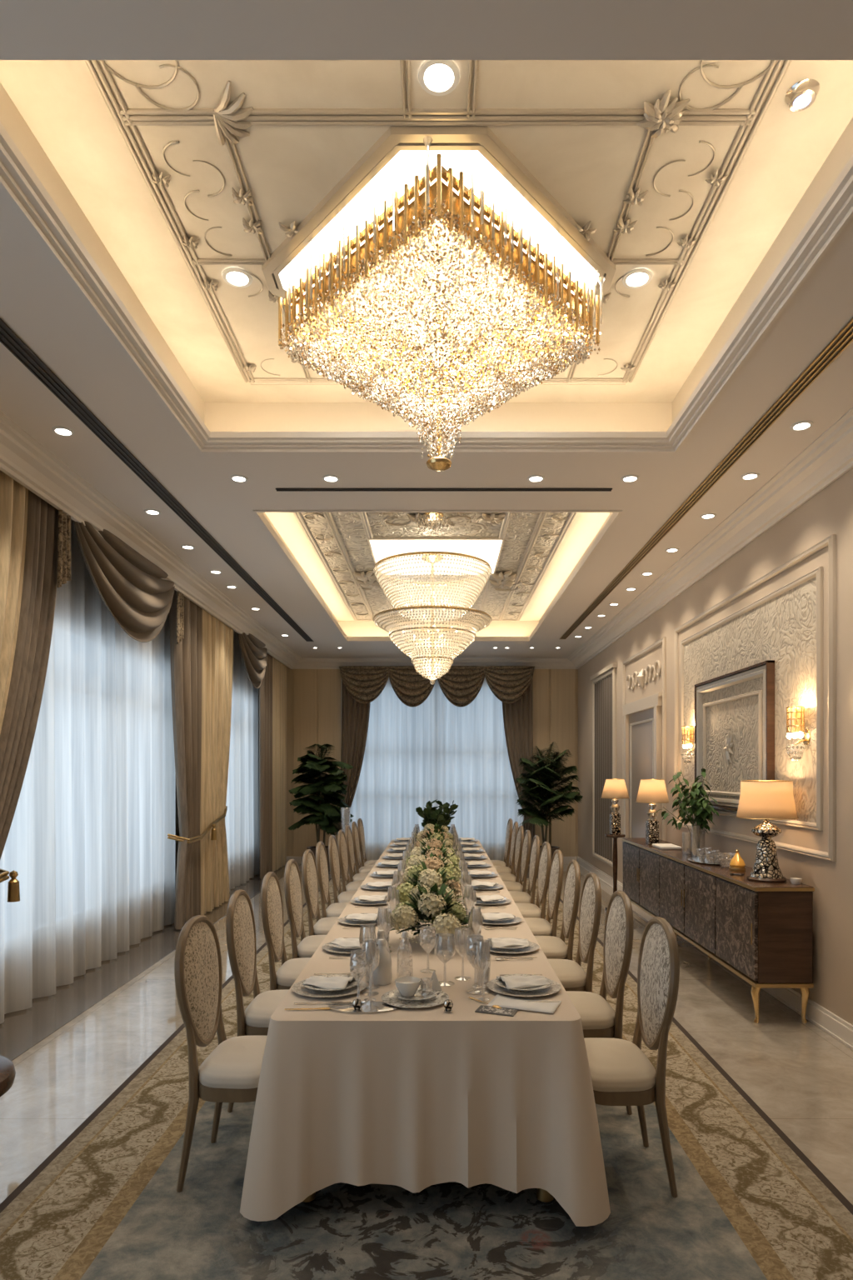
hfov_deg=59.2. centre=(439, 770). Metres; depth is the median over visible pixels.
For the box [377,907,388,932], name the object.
champagne flute
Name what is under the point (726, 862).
glass bowl
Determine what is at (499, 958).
spoon
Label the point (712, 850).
crystal tumbler
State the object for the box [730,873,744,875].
ring
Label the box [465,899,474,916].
tumbler
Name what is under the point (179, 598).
valance tail
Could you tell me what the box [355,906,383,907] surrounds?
fork
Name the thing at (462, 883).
tumbler
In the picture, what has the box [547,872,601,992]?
dining chair
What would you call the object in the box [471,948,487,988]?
water goblet
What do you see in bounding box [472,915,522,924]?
charger plate
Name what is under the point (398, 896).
wine glass
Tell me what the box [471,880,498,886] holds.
napkin
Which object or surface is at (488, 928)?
spoon
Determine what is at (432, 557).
glass chandelier
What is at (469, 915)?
wine glass
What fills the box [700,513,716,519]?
recessed light
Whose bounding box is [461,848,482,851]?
dinner plate
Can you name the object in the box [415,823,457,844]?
flower arrangement
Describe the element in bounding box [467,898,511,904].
charger plate
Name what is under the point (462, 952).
wine glass
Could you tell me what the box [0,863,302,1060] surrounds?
trim
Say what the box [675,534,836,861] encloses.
wall panel
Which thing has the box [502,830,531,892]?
dining chair
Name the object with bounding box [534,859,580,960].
dining chair
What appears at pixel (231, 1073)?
dining chair
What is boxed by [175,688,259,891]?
wall
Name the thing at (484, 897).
napkin
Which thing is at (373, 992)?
wine glass
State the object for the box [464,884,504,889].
charger plate
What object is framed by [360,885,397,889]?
charger plate
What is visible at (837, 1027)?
baseboard
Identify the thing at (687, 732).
wall sconce
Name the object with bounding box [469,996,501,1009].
spoon
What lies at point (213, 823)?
tieback
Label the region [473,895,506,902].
dinner plate
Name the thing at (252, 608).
recessed light
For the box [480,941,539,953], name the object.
charger plate
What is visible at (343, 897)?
dining chair
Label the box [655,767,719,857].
potted plant
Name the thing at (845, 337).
ceiling vent
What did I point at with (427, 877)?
flower arrangement
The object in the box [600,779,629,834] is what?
table lamp
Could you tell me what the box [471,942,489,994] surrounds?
wine glass
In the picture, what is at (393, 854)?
napkin
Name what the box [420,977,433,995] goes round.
shot glass
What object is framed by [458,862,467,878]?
wine glass
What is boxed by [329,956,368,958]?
fork
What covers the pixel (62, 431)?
recessed light
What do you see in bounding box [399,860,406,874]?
champagne flute
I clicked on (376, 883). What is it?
napkin
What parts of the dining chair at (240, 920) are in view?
leg, frame, backrest, seat frame, leg, seat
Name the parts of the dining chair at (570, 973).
seat, seat frame, leg, backrest, leg, frame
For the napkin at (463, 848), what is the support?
on the dinner plate at (480, 848)
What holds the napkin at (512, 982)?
on the dinner plate at (499, 982)
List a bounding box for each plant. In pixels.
[415,799,458,829]
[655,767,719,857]
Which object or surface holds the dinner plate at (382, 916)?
on the charger plate at (342, 920)
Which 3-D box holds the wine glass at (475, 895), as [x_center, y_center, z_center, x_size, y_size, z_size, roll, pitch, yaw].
[0.187,0.815,4.490,0.076,0.200,0.076,0,0,0]
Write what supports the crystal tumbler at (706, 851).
on the serving tray
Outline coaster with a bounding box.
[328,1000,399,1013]
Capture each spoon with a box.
[314,972,351,974]
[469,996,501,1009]
[477,906,505,908]
[484,927,516,929]
[495,957,533,959]
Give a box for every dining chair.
[174,915,267,1192]
[225,889,289,1112]
[260,871,310,990]
[284,859,326,959]
[301,849,339,935]
[315,841,348,918]
[328,835,356,903]
[337,830,363,891]
[345,825,369,882]
[351,821,374,874]
[357,818,377,866]
[490,818,513,866]
[494,821,518,874]
[498,825,524,882]
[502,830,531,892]
[508,835,539,904]
[515,841,551,919]
[524,849,563,936]
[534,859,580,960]
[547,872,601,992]
[565,890,634,1114]
[584,916,679,1197]
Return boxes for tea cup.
[395,976,426,996]
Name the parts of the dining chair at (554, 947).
seat, leg, backrest, leg, frame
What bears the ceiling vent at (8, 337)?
in the ceiling
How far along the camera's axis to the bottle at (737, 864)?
5.64 m
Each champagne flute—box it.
[363,940,376,1001]
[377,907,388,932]
[387,886,396,927]
[393,871,401,887]
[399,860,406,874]
[402,850,409,879]
[405,843,411,854]
[455,843,461,869]
[459,860,465,883]
[460,870,469,906]
[464,885,473,925]
[470,907,481,956]
[476,939,490,1000]
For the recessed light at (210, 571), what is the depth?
7.48 m
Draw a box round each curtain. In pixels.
[0,470,28,734]
[0,490,58,859]
[0,519,175,1024]
[169,590,202,929]
[200,609,233,915]
[225,630,259,891]
[259,653,272,879]
[272,656,286,872]
[338,682,370,864]
[340,676,524,863]
[502,680,535,864]
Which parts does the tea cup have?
handle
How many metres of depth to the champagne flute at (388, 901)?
4.37 m
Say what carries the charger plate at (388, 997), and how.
on the tablecloth
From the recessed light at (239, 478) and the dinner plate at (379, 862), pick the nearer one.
the recessed light at (239, 478)
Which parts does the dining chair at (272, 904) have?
leg, frame, backrest, seat frame, leg, seat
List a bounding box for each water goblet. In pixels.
[365,948,379,989]
[459,878,467,902]
[463,894,474,912]
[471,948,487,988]
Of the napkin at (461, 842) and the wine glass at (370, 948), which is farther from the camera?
the napkin at (461, 842)
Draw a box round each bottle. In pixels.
[396,930,413,977]
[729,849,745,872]
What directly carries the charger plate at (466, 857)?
on the tablecloth
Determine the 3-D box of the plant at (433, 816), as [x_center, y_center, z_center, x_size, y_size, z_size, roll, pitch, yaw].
[-0.022,0.626,8.954,0.506,0.576,0.458,0,0,0]
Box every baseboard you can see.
[286,856,576,864]
[576,855,852,1049]
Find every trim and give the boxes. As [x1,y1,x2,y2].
[0,407,852,669]
[0,469,290,669]
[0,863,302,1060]
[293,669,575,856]
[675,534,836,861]
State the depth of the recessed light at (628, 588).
8.19 m
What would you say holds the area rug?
on the floor
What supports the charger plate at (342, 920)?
on the tablecloth
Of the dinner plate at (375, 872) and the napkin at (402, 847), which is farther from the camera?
the napkin at (402, 847)
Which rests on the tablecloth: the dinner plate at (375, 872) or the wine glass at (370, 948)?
the wine glass at (370, 948)
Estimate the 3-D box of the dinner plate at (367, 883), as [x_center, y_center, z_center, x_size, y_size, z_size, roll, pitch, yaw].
[-0.450,0.892,5.852,0.240,0.016,0.240,0,0,9]
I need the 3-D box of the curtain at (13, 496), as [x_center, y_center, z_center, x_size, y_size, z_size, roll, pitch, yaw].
[-2.749,-0.290,4.100,0.148,3.880,1.800,0,0,0]
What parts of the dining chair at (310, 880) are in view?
frame, leg, backrest, leg, seat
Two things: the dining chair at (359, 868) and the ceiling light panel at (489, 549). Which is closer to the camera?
the ceiling light panel at (489, 549)
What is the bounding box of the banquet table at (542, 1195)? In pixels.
[302,1188,554,1202]
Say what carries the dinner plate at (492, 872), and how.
on the charger plate at (494, 874)
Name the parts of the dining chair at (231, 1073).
leg, frame, backrest, leg, seat frame, seat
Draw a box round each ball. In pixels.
[352,998,362,1009]
[443,999,453,1012]
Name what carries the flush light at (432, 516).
attached to the ceiling
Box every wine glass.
[350,949,367,998]
[359,924,375,976]
[361,943,379,995]
[379,910,392,952]
[387,889,399,924]
[392,875,403,889]
[397,863,407,877]
[419,925,436,973]
[434,933,455,985]
[454,926,472,980]
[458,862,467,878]
[460,874,471,904]
[464,889,476,924]
[466,935,484,994]
[468,910,483,953]
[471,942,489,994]
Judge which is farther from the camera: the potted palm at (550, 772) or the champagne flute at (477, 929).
the potted palm at (550, 772)
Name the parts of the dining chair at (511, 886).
seat, backrest, leg, frame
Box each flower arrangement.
[390,881,477,946]
[394,861,462,903]
[403,852,464,885]
[405,842,461,869]
[410,835,456,855]
[414,828,457,850]
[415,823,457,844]
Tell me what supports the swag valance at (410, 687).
hanging from the ceiling
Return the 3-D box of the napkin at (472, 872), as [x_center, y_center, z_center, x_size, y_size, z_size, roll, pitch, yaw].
[0.359,0.876,6.505,0.191,0.029,0.171,0,0,4]
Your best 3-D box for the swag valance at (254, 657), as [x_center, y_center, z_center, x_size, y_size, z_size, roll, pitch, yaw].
[-2.614,-1.605,10.750,0.158,0.853,1.603,0,0,0]
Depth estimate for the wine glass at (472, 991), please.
3.08 m
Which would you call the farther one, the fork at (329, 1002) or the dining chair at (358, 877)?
the dining chair at (358, 877)
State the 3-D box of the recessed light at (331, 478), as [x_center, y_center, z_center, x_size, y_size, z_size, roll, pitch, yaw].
[-0.735,-1.986,5.100,0.122,0.008,0.122,0,0,0]
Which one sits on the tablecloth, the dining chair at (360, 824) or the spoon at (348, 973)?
the spoon at (348, 973)
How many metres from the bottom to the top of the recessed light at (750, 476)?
0.008 m
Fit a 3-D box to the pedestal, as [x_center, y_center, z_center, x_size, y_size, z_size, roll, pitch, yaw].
[2.110,1.215,8.980,0.240,0.910,0.240,0,0,0]
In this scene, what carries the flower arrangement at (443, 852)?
on the tablecloth
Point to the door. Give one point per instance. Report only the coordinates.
(642, 718)
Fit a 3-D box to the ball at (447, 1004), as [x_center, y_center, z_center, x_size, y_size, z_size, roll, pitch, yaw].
[0.035,0.891,2.850,0.038,0.046,0.037,0,0,0]
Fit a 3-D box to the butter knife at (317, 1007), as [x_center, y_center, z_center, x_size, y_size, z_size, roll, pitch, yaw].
[-0.485,0.910,2.872,0.210,0.007,0.017,0,0,-3]
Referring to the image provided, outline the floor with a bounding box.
[0,863,852,1204]
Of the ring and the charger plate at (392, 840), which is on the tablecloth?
the charger plate at (392, 840)
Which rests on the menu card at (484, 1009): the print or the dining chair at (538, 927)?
the print
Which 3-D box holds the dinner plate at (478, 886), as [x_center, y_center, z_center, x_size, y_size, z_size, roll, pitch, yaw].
[0.344,0.892,5.846,0.240,0.016,0.240,0,0,14]
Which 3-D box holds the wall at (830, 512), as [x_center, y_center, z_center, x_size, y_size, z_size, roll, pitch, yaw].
[2.600,-0.480,5.950,0.200,4.300,15.100,0,0,0]
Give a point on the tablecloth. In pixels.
(414, 1100)
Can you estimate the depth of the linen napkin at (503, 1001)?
2.90 m
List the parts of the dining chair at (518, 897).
seat, backrest, leg, frame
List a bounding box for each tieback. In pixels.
[0,868,19,902]
[167,805,227,843]
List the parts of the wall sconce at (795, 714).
bulb, bulb, lamp shade, arm, bulb, plate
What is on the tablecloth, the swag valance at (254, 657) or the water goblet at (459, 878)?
the water goblet at (459, 878)
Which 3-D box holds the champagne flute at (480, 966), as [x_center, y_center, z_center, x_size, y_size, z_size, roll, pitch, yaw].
[0.178,0.797,2.999,0.054,0.235,0.054,0,0,0]
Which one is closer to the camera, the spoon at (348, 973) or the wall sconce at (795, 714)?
the spoon at (348, 973)
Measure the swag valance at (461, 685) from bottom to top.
0.723 m
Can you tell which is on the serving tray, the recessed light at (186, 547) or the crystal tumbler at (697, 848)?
the crystal tumbler at (697, 848)
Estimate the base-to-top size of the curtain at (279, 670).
3.880 m
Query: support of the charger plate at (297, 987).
on the tablecloth
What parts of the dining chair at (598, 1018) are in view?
seat, seat frame, leg, backrest, frame, leg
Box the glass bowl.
[715,852,734,868]
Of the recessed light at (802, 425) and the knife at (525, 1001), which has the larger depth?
the recessed light at (802, 425)
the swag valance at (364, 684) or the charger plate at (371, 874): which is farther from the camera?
the swag valance at (364, 684)
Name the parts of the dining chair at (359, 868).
frame, leg, backrest, seat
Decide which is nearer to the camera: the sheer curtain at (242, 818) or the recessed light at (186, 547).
the recessed light at (186, 547)
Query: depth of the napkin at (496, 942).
3.82 m
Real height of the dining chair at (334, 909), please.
1.047 m
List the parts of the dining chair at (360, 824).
frame, leg, backrest, seat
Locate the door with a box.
[622,637,666,884]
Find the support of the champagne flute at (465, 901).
on the tablecloth
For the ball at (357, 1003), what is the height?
0.046 m
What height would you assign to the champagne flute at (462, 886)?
0.235 m
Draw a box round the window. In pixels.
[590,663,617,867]
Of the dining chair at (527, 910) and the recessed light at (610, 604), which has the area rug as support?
the dining chair at (527, 910)
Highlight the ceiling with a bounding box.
[0,0,852,658]
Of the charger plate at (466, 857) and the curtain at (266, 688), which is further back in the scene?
the curtain at (266, 688)
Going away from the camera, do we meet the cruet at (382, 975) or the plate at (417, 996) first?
the plate at (417, 996)
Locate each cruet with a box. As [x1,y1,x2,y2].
[370,938,392,985]
[372,930,389,952]
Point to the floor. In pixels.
(797, 1073)
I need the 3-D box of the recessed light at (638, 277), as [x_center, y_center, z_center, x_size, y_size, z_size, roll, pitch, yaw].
[0.997,-2.472,3.770,0.151,0.008,0.151,0,0,0]
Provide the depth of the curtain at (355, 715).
13.30 m
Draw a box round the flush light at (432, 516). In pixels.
[414,512,452,529]
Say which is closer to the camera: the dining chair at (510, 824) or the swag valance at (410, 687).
the dining chair at (510, 824)
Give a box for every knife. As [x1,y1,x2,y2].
[284,1007,329,1009]
[475,906,506,907]
[485,926,517,928]
[495,956,537,958]
[525,1000,557,1002]
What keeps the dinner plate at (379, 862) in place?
on the charger plate at (378, 865)
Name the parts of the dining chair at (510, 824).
seat, backrest, leg, frame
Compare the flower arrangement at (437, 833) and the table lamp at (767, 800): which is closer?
the table lamp at (767, 800)
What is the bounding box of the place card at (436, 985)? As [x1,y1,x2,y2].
[427,970,442,990]
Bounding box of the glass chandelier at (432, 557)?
[372,550,492,684]
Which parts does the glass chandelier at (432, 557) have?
lamp shade, lamp shade, stem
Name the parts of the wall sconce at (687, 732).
lamp shade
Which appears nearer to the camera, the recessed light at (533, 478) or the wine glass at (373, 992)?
the wine glass at (373, 992)
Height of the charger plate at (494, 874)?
0.014 m
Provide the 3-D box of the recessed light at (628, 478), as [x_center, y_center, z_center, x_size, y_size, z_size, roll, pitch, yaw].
[1.300,-1.986,5.100,0.122,0.008,0.122,0,0,0]
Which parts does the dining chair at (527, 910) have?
seat, leg, backrest, leg, frame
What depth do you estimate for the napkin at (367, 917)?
4.50 m
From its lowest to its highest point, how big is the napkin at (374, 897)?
0.031 m
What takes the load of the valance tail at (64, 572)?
attached to the wall at (177, 823)
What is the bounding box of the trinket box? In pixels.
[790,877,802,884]
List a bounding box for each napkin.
[302,975,354,989]
[330,937,373,947]
[345,913,381,920]
[358,895,387,900]
[367,881,392,886]
[375,870,398,874]
[381,860,401,864]
[386,853,405,856]
[390,846,409,849]
[394,841,408,844]
[396,837,411,839]
[459,837,474,840]
[460,841,476,844]
[462,847,479,849]
[462,853,483,857]
[465,860,485,864]
[469,870,491,874]
[470,894,504,901]
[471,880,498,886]
[482,912,514,919]
[486,994,561,1013]
[489,937,529,948]
[496,975,549,989]
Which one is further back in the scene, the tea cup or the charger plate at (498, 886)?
the charger plate at (498, 886)
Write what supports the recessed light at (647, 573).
in the ceiling
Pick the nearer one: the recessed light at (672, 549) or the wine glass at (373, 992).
the wine glass at (373, 992)
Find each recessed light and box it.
[51,425,74,436]
[144,509,160,514]
[180,545,194,549]
[209,570,222,573]
[221,267,253,288]
[225,585,237,588]
[230,475,248,482]
[250,607,260,609]
[322,475,339,482]
[418,60,459,95]
[527,475,544,482]
[609,603,619,605]
[621,475,639,482]
[622,268,653,289]
[625,587,636,590]
[641,571,654,575]
[665,547,679,552]
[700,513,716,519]
[740,472,759,479]
[785,78,819,111]
[790,420,813,430]
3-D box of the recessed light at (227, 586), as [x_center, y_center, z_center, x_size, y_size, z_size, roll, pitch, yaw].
[-2.240,-1.986,8.100,0.122,0.008,0.122,0,0,0]
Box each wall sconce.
[680,725,694,764]
[785,705,810,761]
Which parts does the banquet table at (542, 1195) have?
leg, leg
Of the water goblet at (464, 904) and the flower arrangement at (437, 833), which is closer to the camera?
the water goblet at (464, 904)
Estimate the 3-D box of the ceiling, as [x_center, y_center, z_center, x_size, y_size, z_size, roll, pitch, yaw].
[-0.250,-2.351,5.950,5.900,0.758,15.500,0,0,0]
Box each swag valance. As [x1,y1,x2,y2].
[73,520,174,642]
[238,632,267,689]
[339,665,389,703]
[387,665,438,706]
[437,665,484,707]
[483,665,534,703]
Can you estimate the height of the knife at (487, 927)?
0.007 m
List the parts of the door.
moulding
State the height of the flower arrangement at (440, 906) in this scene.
0.335 m
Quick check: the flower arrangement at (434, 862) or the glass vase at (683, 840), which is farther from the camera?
the glass vase at (683, 840)
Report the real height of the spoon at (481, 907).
0.009 m
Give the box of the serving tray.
[688,856,724,865]
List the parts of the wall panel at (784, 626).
relief panel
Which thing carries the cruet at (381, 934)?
on the tablecloth
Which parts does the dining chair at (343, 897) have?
frame, leg, backrest, leg, seat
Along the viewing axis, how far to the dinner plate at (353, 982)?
3.12 m
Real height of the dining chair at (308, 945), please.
1.047 m
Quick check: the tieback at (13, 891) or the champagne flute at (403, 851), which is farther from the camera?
the champagne flute at (403, 851)
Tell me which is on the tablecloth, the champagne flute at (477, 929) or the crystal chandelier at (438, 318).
the champagne flute at (477, 929)
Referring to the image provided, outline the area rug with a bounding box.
[0,878,852,1279]
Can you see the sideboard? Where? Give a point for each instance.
(762, 932)
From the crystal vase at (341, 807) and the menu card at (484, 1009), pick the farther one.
the crystal vase at (341, 807)
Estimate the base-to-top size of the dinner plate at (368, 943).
0.016 m
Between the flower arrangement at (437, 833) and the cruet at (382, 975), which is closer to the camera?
the cruet at (382, 975)
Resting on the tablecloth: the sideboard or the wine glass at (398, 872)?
the wine glass at (398, 872)
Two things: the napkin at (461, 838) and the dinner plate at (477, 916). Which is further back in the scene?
the napkin at (461, 838)
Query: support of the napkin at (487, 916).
on the dinner plate at (477, 916)
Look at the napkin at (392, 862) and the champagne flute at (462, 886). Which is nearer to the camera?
the champagne flute at (462, 886)
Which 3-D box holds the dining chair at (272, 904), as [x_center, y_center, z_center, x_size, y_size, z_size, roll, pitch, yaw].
[-0.851,1.136,4.541,0.390,1.047,0.464,0,0,-1]
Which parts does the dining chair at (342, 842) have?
frame, leg, backrest, seat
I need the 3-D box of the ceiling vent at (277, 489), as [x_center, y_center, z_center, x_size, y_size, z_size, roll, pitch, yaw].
[0.035,-1.985,5.295,2.370,0.010,0.036,0,0,0]
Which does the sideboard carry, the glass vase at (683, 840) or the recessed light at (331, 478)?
the glass vase at (683, 840)
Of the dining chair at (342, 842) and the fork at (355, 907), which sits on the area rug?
the dining chair at (342, 842)
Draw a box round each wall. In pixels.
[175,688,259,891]
[286,666,578,857]
[578,468,852,1024]
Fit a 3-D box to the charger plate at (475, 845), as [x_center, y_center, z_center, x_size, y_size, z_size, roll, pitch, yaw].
[0.350,0.907,9.099,0.310,0.014,0.310,0,0,15]
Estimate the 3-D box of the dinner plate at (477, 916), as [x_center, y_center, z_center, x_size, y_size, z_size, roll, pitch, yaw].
[0.345,0.892,4.557,0.240,0.016,0.240,0,0,20]
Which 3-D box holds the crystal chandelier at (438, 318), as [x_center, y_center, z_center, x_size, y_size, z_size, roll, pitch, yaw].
[-0.007,-1.977,3.738,1.245,0.964,1.317,0,0,-43]
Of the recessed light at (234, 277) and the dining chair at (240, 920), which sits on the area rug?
the dining chair at (240, 920)
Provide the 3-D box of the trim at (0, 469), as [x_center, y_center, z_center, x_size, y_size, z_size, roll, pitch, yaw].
[-2.665,-1.920,5.950,0.014,0.180,15.100,0,0,0]
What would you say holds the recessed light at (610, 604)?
in the ceiling
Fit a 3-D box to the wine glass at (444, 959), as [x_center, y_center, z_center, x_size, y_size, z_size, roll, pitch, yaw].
[0.025,0.809,3.220,0.092,0.210,0.092,0,0,0]
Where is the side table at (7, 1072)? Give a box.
[0,1055,15,1096]
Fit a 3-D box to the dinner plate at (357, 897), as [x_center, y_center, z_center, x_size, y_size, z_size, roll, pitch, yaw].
[-0.471,0.892,5.197,0.240,0.016,0.240,0,0,-42]
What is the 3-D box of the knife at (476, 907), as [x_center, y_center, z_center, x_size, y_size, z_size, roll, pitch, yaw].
[0.348,0.910,5.017,0.210,0.007,0.017,0,0,-1]
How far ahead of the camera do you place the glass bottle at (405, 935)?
3.29 m
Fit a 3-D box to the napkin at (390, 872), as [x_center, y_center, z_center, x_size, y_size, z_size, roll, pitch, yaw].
[-0.449,0.876,6.510,0.191,0.029,0.171,0,0,-13]
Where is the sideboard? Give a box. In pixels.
[621,837,814,1023]
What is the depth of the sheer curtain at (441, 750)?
13.40 m
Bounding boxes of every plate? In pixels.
[291,979,366,997]
[302,974,359,990]
[322,941,372,953]
[329,937,372,949]
[337,916,389,924]
[345,913,384,921]
[350,898,394,904]
[354,896,387,902]
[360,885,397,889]
[365,883,396,887]
[370,873,403,877]
[373,871,397,875]
[375,864,404,867]
[378,862,402,865]
[381,855,407,859]
[381,989,449,1008]
[385,849,410,852]
[389,844,414,846]
[392,840,414,842]
[394,987,436,1000]
[455,840,479,842]
[456,844,480,846]
[458,850,484,852]
[460,856,487,859]
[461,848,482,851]
[461,864,491,867]
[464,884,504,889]
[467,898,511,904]
[468,871,494,875]
[468,873,498,877]
[468,883,498,887]
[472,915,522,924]
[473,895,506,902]
[476,912,515,920]
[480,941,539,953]
[485,937,531,949]
[487,978,561,996]
[495,974,552,989]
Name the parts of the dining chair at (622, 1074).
seat, seat frame, leg, backrest, frame, leg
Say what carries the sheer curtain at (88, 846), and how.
hanging from the ceiling
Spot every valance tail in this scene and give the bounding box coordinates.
[57,510,71,587]
[175,590,184,644]
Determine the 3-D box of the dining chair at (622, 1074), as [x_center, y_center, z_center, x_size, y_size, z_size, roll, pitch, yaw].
[0.753,1.136,3.119,0.390,1.047,0.464,0,0,0]
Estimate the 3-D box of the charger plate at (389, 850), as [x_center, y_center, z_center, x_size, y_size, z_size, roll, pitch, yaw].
[-0.446,0.907,8.482,0.310,0.014,0.310,0,0,-31]
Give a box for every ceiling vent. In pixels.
[0,318,313,641]
[275,488,612,491]
[560,317,852,639]
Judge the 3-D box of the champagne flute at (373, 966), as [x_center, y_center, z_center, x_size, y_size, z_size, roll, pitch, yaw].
[-0.275,0.797,2.991,0.054,0.235,0.054,0,0,0]
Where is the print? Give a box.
[479,1005,514,1014]
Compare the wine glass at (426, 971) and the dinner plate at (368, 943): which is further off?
the dinner plate at (368, 943)
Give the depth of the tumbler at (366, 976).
3.25 m
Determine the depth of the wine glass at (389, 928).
3.77 m
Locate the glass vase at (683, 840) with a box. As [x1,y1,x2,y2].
[682,831,691,854]
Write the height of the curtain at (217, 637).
3.880 m
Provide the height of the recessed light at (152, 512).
0.008 m
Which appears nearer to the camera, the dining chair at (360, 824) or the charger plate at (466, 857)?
the charger plate at (466, 857)
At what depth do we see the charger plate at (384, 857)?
7.84 m
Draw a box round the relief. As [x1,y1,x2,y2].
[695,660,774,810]
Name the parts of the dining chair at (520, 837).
seat, backrest, leg, frame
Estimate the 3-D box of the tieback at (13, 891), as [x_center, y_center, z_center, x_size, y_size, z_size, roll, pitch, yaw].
[-2.665,0.692,4.445,0.260,0.217,0.660,0,0,-16]
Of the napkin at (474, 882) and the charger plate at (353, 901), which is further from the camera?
the napkin at (474, 882)
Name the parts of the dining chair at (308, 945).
frame, leg, backrest, leg, seat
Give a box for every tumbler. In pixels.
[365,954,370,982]
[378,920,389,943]
[461,883,470,899]
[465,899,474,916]
[470,920,481,944]
[475,955,490,983]
[696,848,705,860]
[705,850,714,863]
[711,850,719,861]
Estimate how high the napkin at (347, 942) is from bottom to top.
0.031 m
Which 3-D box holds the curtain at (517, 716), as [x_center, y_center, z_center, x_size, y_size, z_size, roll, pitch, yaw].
[1.410,-0.090,13.300,0.620,3.480,0.073,0,0,0]
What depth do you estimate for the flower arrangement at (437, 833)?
7.61 m
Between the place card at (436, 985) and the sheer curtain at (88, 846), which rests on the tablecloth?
the place card at (436, 985)
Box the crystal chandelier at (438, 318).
[278,136,605,471]
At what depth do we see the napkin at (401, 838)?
9.65 m
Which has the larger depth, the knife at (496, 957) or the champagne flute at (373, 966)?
the knife at (496, 957)
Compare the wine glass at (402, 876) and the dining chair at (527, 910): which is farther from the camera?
the dining chair at (527, 910)
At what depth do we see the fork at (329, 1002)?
2.94 m
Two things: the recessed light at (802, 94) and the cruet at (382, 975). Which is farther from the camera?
the cruet at (382, 975)
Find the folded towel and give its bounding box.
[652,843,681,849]
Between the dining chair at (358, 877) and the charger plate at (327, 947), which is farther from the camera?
the dining chair at (358, 877)
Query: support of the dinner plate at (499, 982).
on the charger plate at (555, 987)
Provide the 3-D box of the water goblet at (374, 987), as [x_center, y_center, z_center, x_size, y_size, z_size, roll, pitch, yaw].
[-0.282,0.835,3.166,0.068,0.160,0.068,0,0,0]
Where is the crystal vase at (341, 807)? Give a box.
[340,807,350,878]
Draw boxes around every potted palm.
[288,743,354,873]
[515,741,583,868]
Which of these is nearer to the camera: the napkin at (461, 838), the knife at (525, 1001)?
the knife at (525, 1001)
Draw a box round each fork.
[294,1001,343,1004]
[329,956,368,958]
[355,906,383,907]
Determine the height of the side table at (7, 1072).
0.610 m
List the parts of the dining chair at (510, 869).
seat, leg, backrest, frame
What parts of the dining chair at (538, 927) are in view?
seat, leg, backrest, leg, frame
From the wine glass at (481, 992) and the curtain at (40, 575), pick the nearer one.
the wine glass at (481, 992)
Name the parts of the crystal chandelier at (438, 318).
rod, rod, rod, rod, rod, rod, rod, rod, rod, rod, rod, rod, rod, rod, rod, rod, rod, rod, frame, stem, rod, plate, rod, rod, rod, rod, rod, rod, rod, rod, rod, rod, rod, rod, rod, rod, rod, rod, rod, rod, rod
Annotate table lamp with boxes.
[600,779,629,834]
[635,779,669,844]
[736,780,798,882]
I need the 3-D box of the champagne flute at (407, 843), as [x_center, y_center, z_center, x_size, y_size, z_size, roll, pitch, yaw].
[-0.283,0.797,7.036,0.054,0.235,0.054,0,0,0]
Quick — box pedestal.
[605,833,625,910]
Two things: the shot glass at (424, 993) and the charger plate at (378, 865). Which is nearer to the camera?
the shot glass at (424, 993)
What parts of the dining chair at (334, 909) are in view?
frame, leg, backrest, leg, seat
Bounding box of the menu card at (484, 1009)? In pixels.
[475,1005,518,1016]
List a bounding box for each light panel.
[262,125,615,300]
[367,537,504,574]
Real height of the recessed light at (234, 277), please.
0.008 m
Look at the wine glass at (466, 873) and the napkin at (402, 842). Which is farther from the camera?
the napkin at (402, 842)
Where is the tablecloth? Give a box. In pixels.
[240,839,610,1226]
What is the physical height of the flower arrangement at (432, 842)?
0.335 m
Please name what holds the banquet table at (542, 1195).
on the area rug
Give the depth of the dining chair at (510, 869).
8.93 m
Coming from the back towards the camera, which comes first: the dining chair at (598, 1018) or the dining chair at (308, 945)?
the dining chair at (308, 945)
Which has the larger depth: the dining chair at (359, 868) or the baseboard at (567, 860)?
the baseboard at (567, 860)
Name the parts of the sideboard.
door, door, door, door, rail, door, leg, leg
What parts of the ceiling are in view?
coffer moulding, moulding, relief panel, coffer moulding, moulding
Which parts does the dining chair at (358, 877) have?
frame, leg, backrest, seat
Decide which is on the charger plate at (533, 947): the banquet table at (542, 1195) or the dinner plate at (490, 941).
the dinner plate at (490, 941)
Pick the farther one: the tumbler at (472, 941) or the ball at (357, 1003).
the tumbler at (472, 941)

